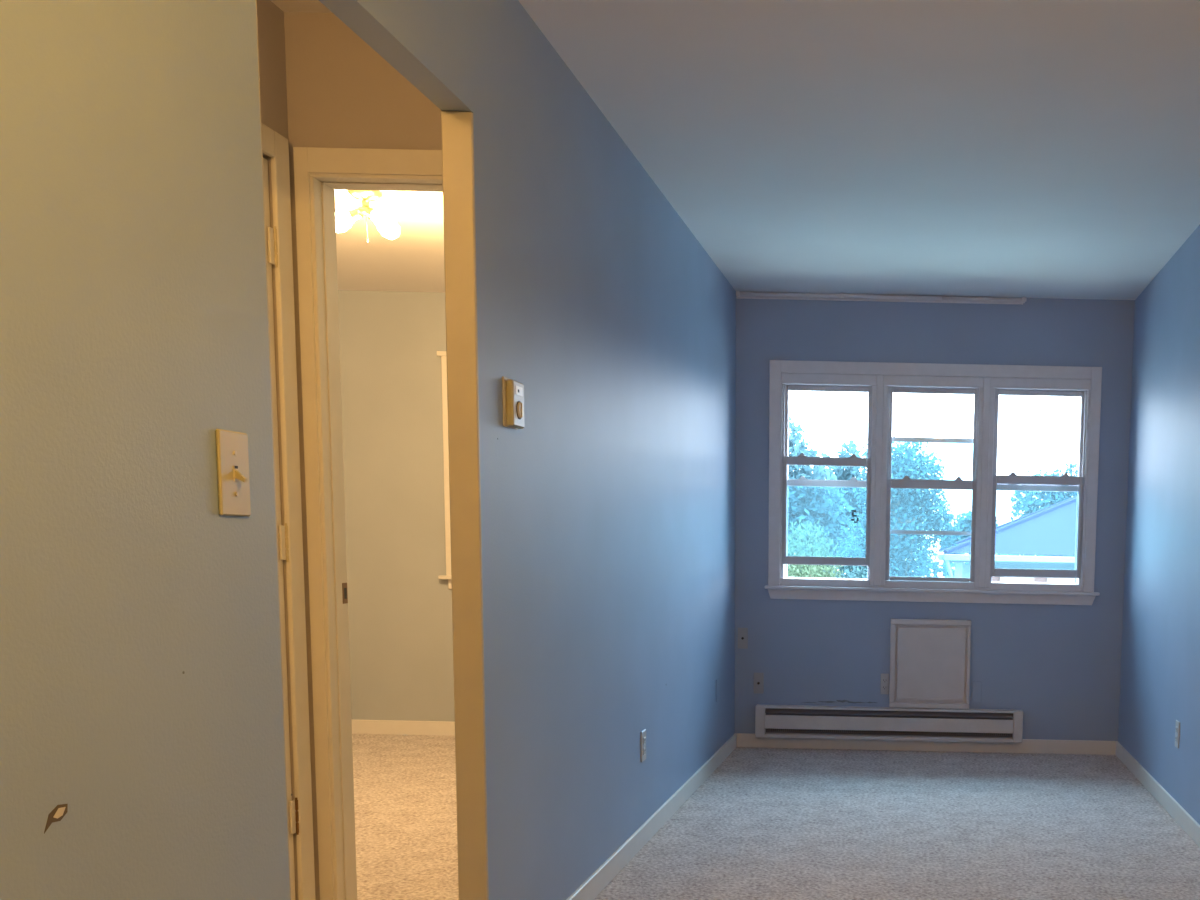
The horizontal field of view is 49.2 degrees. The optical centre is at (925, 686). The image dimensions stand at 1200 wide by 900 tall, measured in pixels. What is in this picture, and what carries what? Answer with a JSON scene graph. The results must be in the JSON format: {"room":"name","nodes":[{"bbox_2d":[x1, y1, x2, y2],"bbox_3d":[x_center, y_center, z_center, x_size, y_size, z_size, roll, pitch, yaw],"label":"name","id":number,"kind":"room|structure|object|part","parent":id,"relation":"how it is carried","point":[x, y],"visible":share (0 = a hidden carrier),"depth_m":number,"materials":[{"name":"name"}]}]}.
{"room":"empty living room","nodes":[
{"label":"empty living room","id":0,"kind":"room"},
{"bbox_2d":[257,0,315,899],"bbox_3d":[-1.456,-0.355,2.035,0.719,2.440,2.524,1,6,0],"label":"wall","id":1,"kind":"structure","parent":0,"point":[270,18],"depth_m":3.13,"materials":[{"name":"beige paint"}]},
{"bbox_2d":[261,123,314,899],"bbox_3d":[-1.656,-0.287,2.811,0.086,2.122,0.944,1,6,0],"label":"door","id":2,"kind":"structure","parent":1,"relation":"in","point":[274,145],"depth_m":3.21,"materials":[{"name":"white paint"}]},
{"bbox_2d":[284,12,441,899],"bbox_3d":[-2.697,-0.529,3.343,3.201,2.440,0.115,1,6,0],"label":"wall","id":3,"kind":"structure","parent":0,"point":[342,93],"depth_m":3.18,"materials":[{"name":"beige paint"}]},
{"bbox_2d":[293,147,442,899],"bbox_3d":[-1.375,-0.337,3.362,0.539,2.109,0.125,1,6,0],"label":"door frame","id":4,"kind":"structure","parent":3,"relation":"in","point":[318,172],"depth_m":3.30,"materials":[{"name":"white paint"}]},
{"bbox_3d":[-1.626,-0.336,3.303,0.037,2.109,0.008,1,6,0],"label":"casing","id":5,"kind":"part","parent":4,"relation":"part of","materials":[{"name":"white paint"}]},
{"bbox_3d":[-1.599,-0.257,3.415,0.002,0.057,0.028,1,6,0],"label":"strike plate","id":6,"kind":"part","parent":4,"relation":"part of","materials":[{"name":"gold metal"}]},
{"bbox_2d":[0,0,735,899],"bbox_3d":[-1.062,-0.327,1.859,0.069,2.440,10.168,1,6,0],"label":"wall","id":7,"kind":"structure","parent":0,"point":[142,734],"depth_m":1.86,"materials":[{"name":"blue paint"}]},
{"bbox_2d":[215,429,250,515],"bbox_3d":[-1.019,-0.315,1.838,0.021,0.124,0.079,1,6,0],"label":"light switch","id":8,"kind":"object","parent":7,"relation":"attached to","point":[231,446],"visible":1,"depth_m":1.83,"materials":[{"name":"beige plastic"}]},
{"bbox_2d":[255,0,290,899],"bbox_3d":[-1.069,-0.153,1.983,0.065,2.067,0.012,1,6,0],"label":"trim opening","id":9,"kind":"structure","parent":7,"relation":"attached to","point":[255,0],"depth_m":1.96,"materials":[{"name":"beige paint"}]},
{"bbox_2d":[441,111,488,899],"bbox_3d":[-1.067,-0.255,2.884,0.070,2.067,0.012,1,6,0],"label":"door frame","id":10,"kind":"structure","parent":7,"relation":"attached to","point":[457,127],"depth_m":2.86,"materials":[{"name":"beige paint"}]},
{"bbox_2d":[502,376,524,429],"bbox_3d":[-1.009,-0.696,3.051,0.030,0.118,0.102,1,6,0],"label":"thermostat","id":11,"kind":"object","parent":7,"relation":"attached to","point":[512,391],"visible":1,"depth_m":3.02,"materials":[{"name":"beige plastic"}]},
{"bbox_3d":[-1.022,-0.696,3.051,0.004,0.118,0.102,1,6,0],"label":"wall plate","id":12,"kind":"part","parent":11,"relation":"part of","materials":[{"name":"beige plastic"}]},
{"bbox_2d":[641,729,645,761],"bbox_3d":[-1.042,0.220,4.584,0.009,0.114,0.070,1,6,0],"label":"outlet","id":13,"kind":"object","parent":7,"relation":"attached to","point":[643,733],"visible":1,"depth_m":4.57,"materials":[{"name":"grey plastic"}]},
{"bbox_2d":[566,733,736,899],"bbox_3d":[-1.047,0.514,4.921,0.013,0.078,3.854,1,6,0],"label":"baseboard","id":14,"kind":"structure","parent":7,"relation":"attached to","point":[617,861],"depth_m":4.63,"materials":[{"name":"white paint"}]},
{"bbox_2d":[716,678,718,701],"bbox_3d":[-1.043,0.019,6.212,0.008,0.114,0.070,1,6,0],"label":"blank plate","id":15,"kind":"object","parent":7,"relation":"attached to","point":[717,680],"visible":1,"depth_m":6.20,"materials":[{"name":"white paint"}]},
{"bbox_2d":[338,290,454,721],"bbox_3d":[-2.647,-0.940,6.963,3.101,2.440,0.150,1,6,0],"label":"wall","id":16,"kind":"structure","parent":0,"point":[400,611],"depth_m":6.88,"materials":[{"name":"grey paint"}]},
{"bbox_2d":[352,719,454,735],"bbox_3d":[-2.672,0.240,7.015,3.101,0.082,0.013,1,6,0],"label":"baseboard","id":17,"kind":"structure","parent":16,"relation":"attached to","point":[386,727],"depth_m":7.01,"materials":[{"name":"white paint"}]},
{"bbox_2d":[437,351,451,588],"bbox_3d":[-2.023,-1.178,6.885,1.340,1.295,0.149,1,6,0],"label":"window","id":18,"kind":"structure","parent":16,"relation":"in","point":[442,354],"depth_m":6.84,"materials":[{"name":"white paint"}]},
{"bbox_3d":[-2.606,-1.218,6.847,0.108,1.220,0.018,1,6,0],"label":"casing","id":19,"kind":"part","parent":18,"relation":"part of","materials":[{"name":"white paint"}]},
{"bbox_2d":[270,0,1199,299],"bbox_3d":[-1.530,-1.625,1.727,5.682,0.150,10.400,1,6,0],"label":"ceiling","id":20,"kind":"structure","parent":0,"point":[961,148],"depth_m":4.02,"materials":[{"name":"white paint"}]},
{"bbox_2d":[335,190,399,241],"bbox_3d":[-2.171,-1.819,4.817,0.280,0.190,0.222,1,6,0],"label":"ceiling lamp","id":21,"kind":"object","parent":20,"relation":"hanging from","point":[385,221],"visible":0.88,"depth_m":4.77,"materials":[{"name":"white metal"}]},
{"bbox_3d":[-2.259,-1.798,4.801,0.105,0.080,0.075,1,6,0],"label":"bulb","id":22,"kind":"part","parent":21,"relation":"part of","materials":[{"name":"beige glass"}]},
{"bbox_2d":[349,209,362,221],"bbox_3d":[-2.203,-1.823,4.796,0.045,0.049,0.042,1,6,0],"label":"socket","id":23,"kind":"object","parent":21,"relation":"attached to","point":[355,215],"depth_m":4.78,"materials":[{"name":"gold metal"}]},
{"bbox_2d":[366,208,375,219],"bbox_3d":[-2.131,-1.819,4.777,0.045,0.049,0.041,5,7,28],"label":"socket","id":24,"kind":"object","parent":21,"relation":"attached to","point":[369,211],"depth_m":4.76,"materials":[{"name":"gold metal"}]},
{"bbox_3d":[-2.082,-1.788,4.749,0.100,0.079,0.080,1,6,0],"label":"bulb","id":25,"kind":"part","parent":21,"relation":"part of","materials":[{"name":"beige glass"}]},
{"bbox_3d":[-2.116,-1.804,4.880,0.081,0.080,0.100,1,6,0],"label":"bulb","id":26,"kind":"part","parent":21,"relation":"part of","materials":[{"name":"beige glass"}]},
{"bbox_2d":[735,296,1134,740],"bbox_3d":[0.026,-0.867,6.803,2.114,2.440,0.200,1,6,0],"label":"wall","id":27,"kind":"structure","parent":0,"point":[1058,665],"depth_m":6.73,"materials":[{"name":"blue paint"}]},
{"bbox_2d":[738,628,747,648],"bbox_3d":[-0.999,-0.262,6.763,0.054,0.114,0.018,1,6,0],"label":"plate","id":28,"kind":"object","parent":27,"relation":"attached to","point":[742,632],"visible":1,"depth_m":6.76,"materials":[{"name":"grey plastic"}]},
{"bbox_2d":[754,673,763,693],"bbox_3d":[-0.916,-0.017,6.791,0.054,0.114,0.018,1,6,0],"label":"plate","id":29,"kind":"object","parent":27,"relation":"attached to","point":[758,677],"visible":1,"depth_m":6.79,"materials":[{"name":"grey plastic"}]},
{"bbox_2d":[736,291,1026,304],"bbox_3d":[-0.236,-2.053,6.550,1.535,0.034,0.036,1,6,0],"label":"track","id":30,"kind":"object","parent":27,"relation":"attached to","point":[739,295],"visible":1,"depth_m":6.54,"materials":[{"name":"silver metal"}]},
{"bbox_3d":[-0.244,-2.053,6.565,1.520,0.031,0.006,1,6,0],"label":"mounting rail","id":31,"kind":"part","parent":30,"relation":"part of","materials":[{"name":"metal"}]},
{"bbox_2d":[880,673,888,693],"bbox_3d":[-0.225,-0.013,6.796,0.046,0.114,0.009,1,6,0],"label":"outlet","id":32,"kind":"object","parent":27,"relation":"attached to","point":[884,677],"visible":1,"depth_m":6.79,"materials":[{"name":"grey plastic"}]},
{"bbox_2d":[882,678,887,682],"bbox_3d":[-0.224,-0.032,6.791,0.033,0.027,0.004,1,6,0],"label":"socket","id":33,"kind":"object","parent":32,"relation":"attached to","point":[884,680],"depth_m":6.79,"materials":[{"name":"grey plastic"}]},
{"bbox_2d":[882,685,887,689],"bbox_3d":[-0.225,0.006,6.795,0.033,0.027,0.004,1,6,0],"label":"socket","id":34,"kind":"object","parent":32,"relation":"attached to","point":[884,687],"depth_m":6.79,"materials":[{"name":"grey plastic"}]},
{"bbox_2d":[755,704,1022,742],"bbox_3d":[-0.200,0.204,6.790,1.459,0.174,0.069,1,6,0],"label":"baseboard heater","id":35,"kind":"object","parent":27,"relation":"attached to","point":[771,721],"visible":1,"depth_m":6.76,"materials":[{"name":"metal"}]},
{"bbox_3d":[-0.202,0.283,6.769,1.355,0.022,0.005,1,6,0],"label":"rail","id":36,"kind":"part","parent":35,"relation":"part of","materials":[{"name":"metal"}]},
{"bbox_2d":[737,733,1115,754],"bbox_3d":[0.003,0.319,6.831,2.087,0.078,0.013,1,6,0],"label":"baseboard","id":37,"kind":"structure","parent":27,"relation":"attached to","point":[747,740],"depth_m":6.83,"materials":[{"name":"white paint"}]},
{"bbox_2d":[889,619,970,708],"bbox_3d":[0.023,-0.122,6.771,0.438,0.485,0.034,1,6,0],"label":"cover","id":38,"kind":"object","parent":27,"relation":"attached to","point":[930,658],"visible":1,"depth_m":6.76,"materials":[{"name":"paint"}]},
{"bbox_3d":[0.018,0.105,6.796,0.438,0.028,0.034,1,6,0],"label":"frame rail","id":39,"kind":"part","parent":38,"relation":"part of","materials":[{"name":"paint"}]},
{"bbox_3d":[0.028,-0.348,6.745,0.438,0.030,0.034,1,6,0],"label":"frame rail","id":40,"kind":"part","parent":38,"relation":"part of","materials":[{"name":"paint"}]},
{"bbox_2d":[765,360,1101,604],"bbox_3d":[0.046,-1.099,6.767,1.810,1.266,0.280,1,6,0],"label":"window","id":41,"kind":"structure","parent":27,"relation":"in","point":[880,380],"depth_m":6.68,"materials":[{"name":"paint"}]},
{"bbox_3d":[-0.811,-1.140,6.662,0.061,1.195,0.020,1,6,0],"label":"casing","id":42,"kind":"part","parent":41,"relation":"part of","materials":[{"name":"paint"}]},
{"bbox_3d":[-0.778,-1.088,6.686,0.007,1.063,0.044,1,6,0],"label":"frame","id":43,"kind":"part","parent":41,"relation":"part of","materials":[{"name":"paint"}]},
{"bbox_3d":[-0.534,-1.111,6.821,0.469,1.049,0.020,1,6,0],"label":"storm frame","id":44,"kind":"part","parent":41,"relation":"part of","materials":[{"name":"silver metal"}]},
{"bbox_3d":[-0.537,-0.947,6.714,0.471,0.579,0.028,1,6,0],"label":"sash","id":45,"kind":"part","parent":41,"relation":"part of","materials":[{"name":"clear glass"}]},
{"bbox_3d":[-0.529,-1.351,6.702,0.471,0.538,0.028,1,6,0],"label":"sash","id":46,"kind":"part","parent":41,"relation":"part of","materials":[{"name":"clear glass"}]},
{"bbox_3d":[0.040,-1.088,6.809,1.657,1.090,0.200,1,6,0],"label":"frame","id":47,"kind":"part","parent":41,"relation":"part of","materials":[{"name":"grey plastic"}]},
{"bbox_3d":[0.027,-0.845,6.726,0.479,0.546,0.028,1,6,0],"label":"sash","id":48,"kind":"part","parent":41,"relation":"part of","materials":[{"name":"clear glass"}]},
{"bbox_3d":[0.032,-0.559,6.821,1.650,0.040,0.176,1,6,0],"label":"sill","id":49,"kind":"part","parent":41,"relation":"part of","materials":[{"name":"paint"}]},
{"bbox_3d":[0.037,-1.341,6.703,0.479,0.534,0.028,1,6,0],"label":"sash","id":50,"kind":"part","parent":41,"relation":"part of","materials":[{"name":"grey plastic"}]},
{"bbox_3d":[0.606,-1.088,6.824,0.483,1.049,0.020,1,6,0],"label":"storm frame","id":51,"kind":"part","parent":41,"relation":"part of","materials":[{"name":"silver metal"}]},
{"bbox_3d":[0.601,-0.865,6.723,0.485,0.546,0.028,1,6,0],"label":"sash","id":52,"kind":"part","parent":41,"relation":"part of","materials":[{"name":"clear glass"}]},
{"bbox_3d":[0.611,-1.327,6.705,0.485,0.538,0.028,1,6,0],"label":"sash","id":53,"kind":"part","parent":41,"relation":"part of","materials":[{"name":"clear glass"}]},
{"bbox_3d":[0.860,-1.054,6.690,0.015,1.063,0.044,1,6,0],"label":"frame","id":54,"kind":"part","parent":41,"relation":"part of","materials":[{"name":"paint"}]},
{"bbox_3d":[0.897,-1.105,6.666,0.056,1.195,0.020,1,6,0],"label":"casing","id":55,"kind":"part","parent":41,"relation":"part of","materials":[{"name":"paint"}]},
{"bbox_2d":[1118,225,1199,824],"bbox_3d":[1.133,-0.281,1.864,0.100,2.440,10.168,1,6,0],"label":"wall","id":56,"kind":"structure","parent":0,"point":[1160,676],"depth_m":5.59,"materials":[{"name":"blue paint"}]},
{"bbox_2d":[1115,741,1199,846],"bbox_3d":[1.053,0.902,1.893,0.013,0.078,9.958,1,6,0],"label":"baseboard","id":57,"kind":"structure","parent":56,"relation":"attached to","point":[1177,812],"depth_m":5.50,"materials":[{"name":"white paint"}]},
{"bbox_2d":[1175,720,1179,748],"bbox_3d":[1.061,0.202,5.237,0.009,0.114,0.070,1,6,0],"label":"outlet","id":58,"kind":"object","parent":56,"relation":"attached to","point":[1177,725],"visible":1,"depth_m":5.22,"materials":[{"name":"grey plastic"}]},
{"bbox_3d":[-1.583,0.945,1.944,5.482,0.114,10.250,1,6,0],"label":"floor","id":59,"kind":"structure","parent":0,"visible":0},
{"bbox_2d":[352,734,458,899],"bbox_3d":[-2.398,0.554,4.667,2.450,0.007,4.750,1,6,0],"label":"floor","id":60,"kind":"structure","parent":59,"relation":"on","point":[405,804],"depth_m":4.96,"materials":[{"name":"beige carpet"}]},
{"bbox_2d":[594,747,1199,899],"bbox_3d":[-0.022,0.568,4.980,2.201,0.007,3.768,1,6,0],"label":"floor","id":61,"kind":"structure","parent":59,"relation":"on","point":[767,823],"depth_m":4.87,"materials":[{"name":"beige carpet"}]},
{"label":"outside","id":62,"kind":"structure","parent":0,"visible":0},
{"bbox_3d":[-0.090,-2.472,58.676,120.000,0.300,102.842,1,6,0],"label":"ground","id":63,"kind":"structure","parent":62,"visible":0},
{"bbox_2d":[788,518,843,577],"bbox_3d":[-2.348,-0.939,23.587,2.212,4.499,1.812,5,8,31],"label":"willow tree","id":64,"kind":"object","parent":63,"relation":"on","point":[811,571],"visible":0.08,"depth_m":23.27,"materials":[{"name":"plant"}]},
{"bbox_2d":[788,415,853,573],"bbox_3d":[-5.301,-3.310,28.995,7.058,7.869,4.490,0,7,-11],"label":"broad tree","id":65,"kind":"object","parent":63,"relation":"on","point":[805,503],"visible":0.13,"depth_m":27.80,"materials":[{"name":"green plant"}]},
{"bbox_2d":[833,532,861,577],"bbox_3d":[-1.624,-1.114,26.231,1.984,4.277,1.822,1,6,0],"label":"conical tree","id":66,"kind":"object","parent":63,"relation":"on","point":[845,552],"visible":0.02,"depth_m":25.89,"materials":[{"name":"teal plant"}]},
{"bbox_2d":[812,440,920,573],"bbox_3d":[-1.873,-4.326,40.391,3.110,7.453,4.078,5,8,30],"label":"tree","id":67,"kind":"object","parent":63,"relation":"on","point":[840,472],"visible":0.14,"depth_m":40.08,"materials":[{"name":"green plant"}]},
{"bbox_2d":[788,547,1016,577],"bbox_3d":[4.477,-3.876,45.868,36.417,4.583,2.944,1,6,0],"label":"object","id":68,"kind":"object","parent":63,"relation":"on","point":[943,570],"visible":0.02,"depth_m":45.33,"materials":[{"name":"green plant"}]},
{"bbox_2d":[844,434,963,578],"bbox_3d":[-0.435,-1.288,20.811,1.900,5.897,1.432,4,7,23],"label":"leafy tree","id":69,"kind":"object","parent":63,"relation":"on","point":[924,508],"visible":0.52,"depth_m":20.53,"materials":[{"name":"teal plant"}]},
{"bbox_2d":[939,509,998,563],"bbox_3d":[1.137,-2.297,32.941,1.676,5.224,1.175,1,6,0],"label":"tree","id":70,"kind":"object","parent":63,"relation":"on","point":[966,521],"visible":0.17,"depth_m":32.51,"materials":[{"name":"teal plant"}]},
{"bbox_2d":[935,496,1076,582],"bbox_3d":[6.587,-1.588,25.945,12.770,5.618,8.155,1,6,0],"label":"house","id":71,"kind":"structure","parent":63,"relation":"on","point":[1050,530],"depth_m":22.40,"materials":[{"name":"blue"}]},
{"bbox_3d":[0.544,-0.356,22.273,0.140,3.750,0.140,1,6,0],"label":"porch post","id":72,"kind":"part","parent":71,"relation":"part of","materials":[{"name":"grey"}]},
{"bbox_3d":[0.768,-1.813,22.514,0.330,0.800,0.050,1,6,0],"label":"porch panel","id":73,"kind":"part","parent":71,"relation":"part of","materials":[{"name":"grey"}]},
{"bbox_3d":[1.635,-1.412,22.465,0.520,1.050,0.020,1,6,0],"label":"pane","id":74,"kind":"part","parent":71,"relation":"part of","materials":[{"name":"white"}]},
{"bbox_3d":[2.485,-1.395,22.467,0.520,1.050,0.020,1,6,0],"label":"pane","id":75,"kind":"part","parent":71,"relation":"part of","materials":[{"name":"white"}]},
{"bbox_2d":[1008,461,1077,556],"bbox_3d":[4.686,-3.265,35.851,4.839,6.638,2.238,1,6,0],"label":"tree","id":76,"kind":"object","parent":63,"relation":"on","point":[1027,504],"visible":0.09,"depth_m":35.28,"materials":[{"name":"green plant"}]}
]}

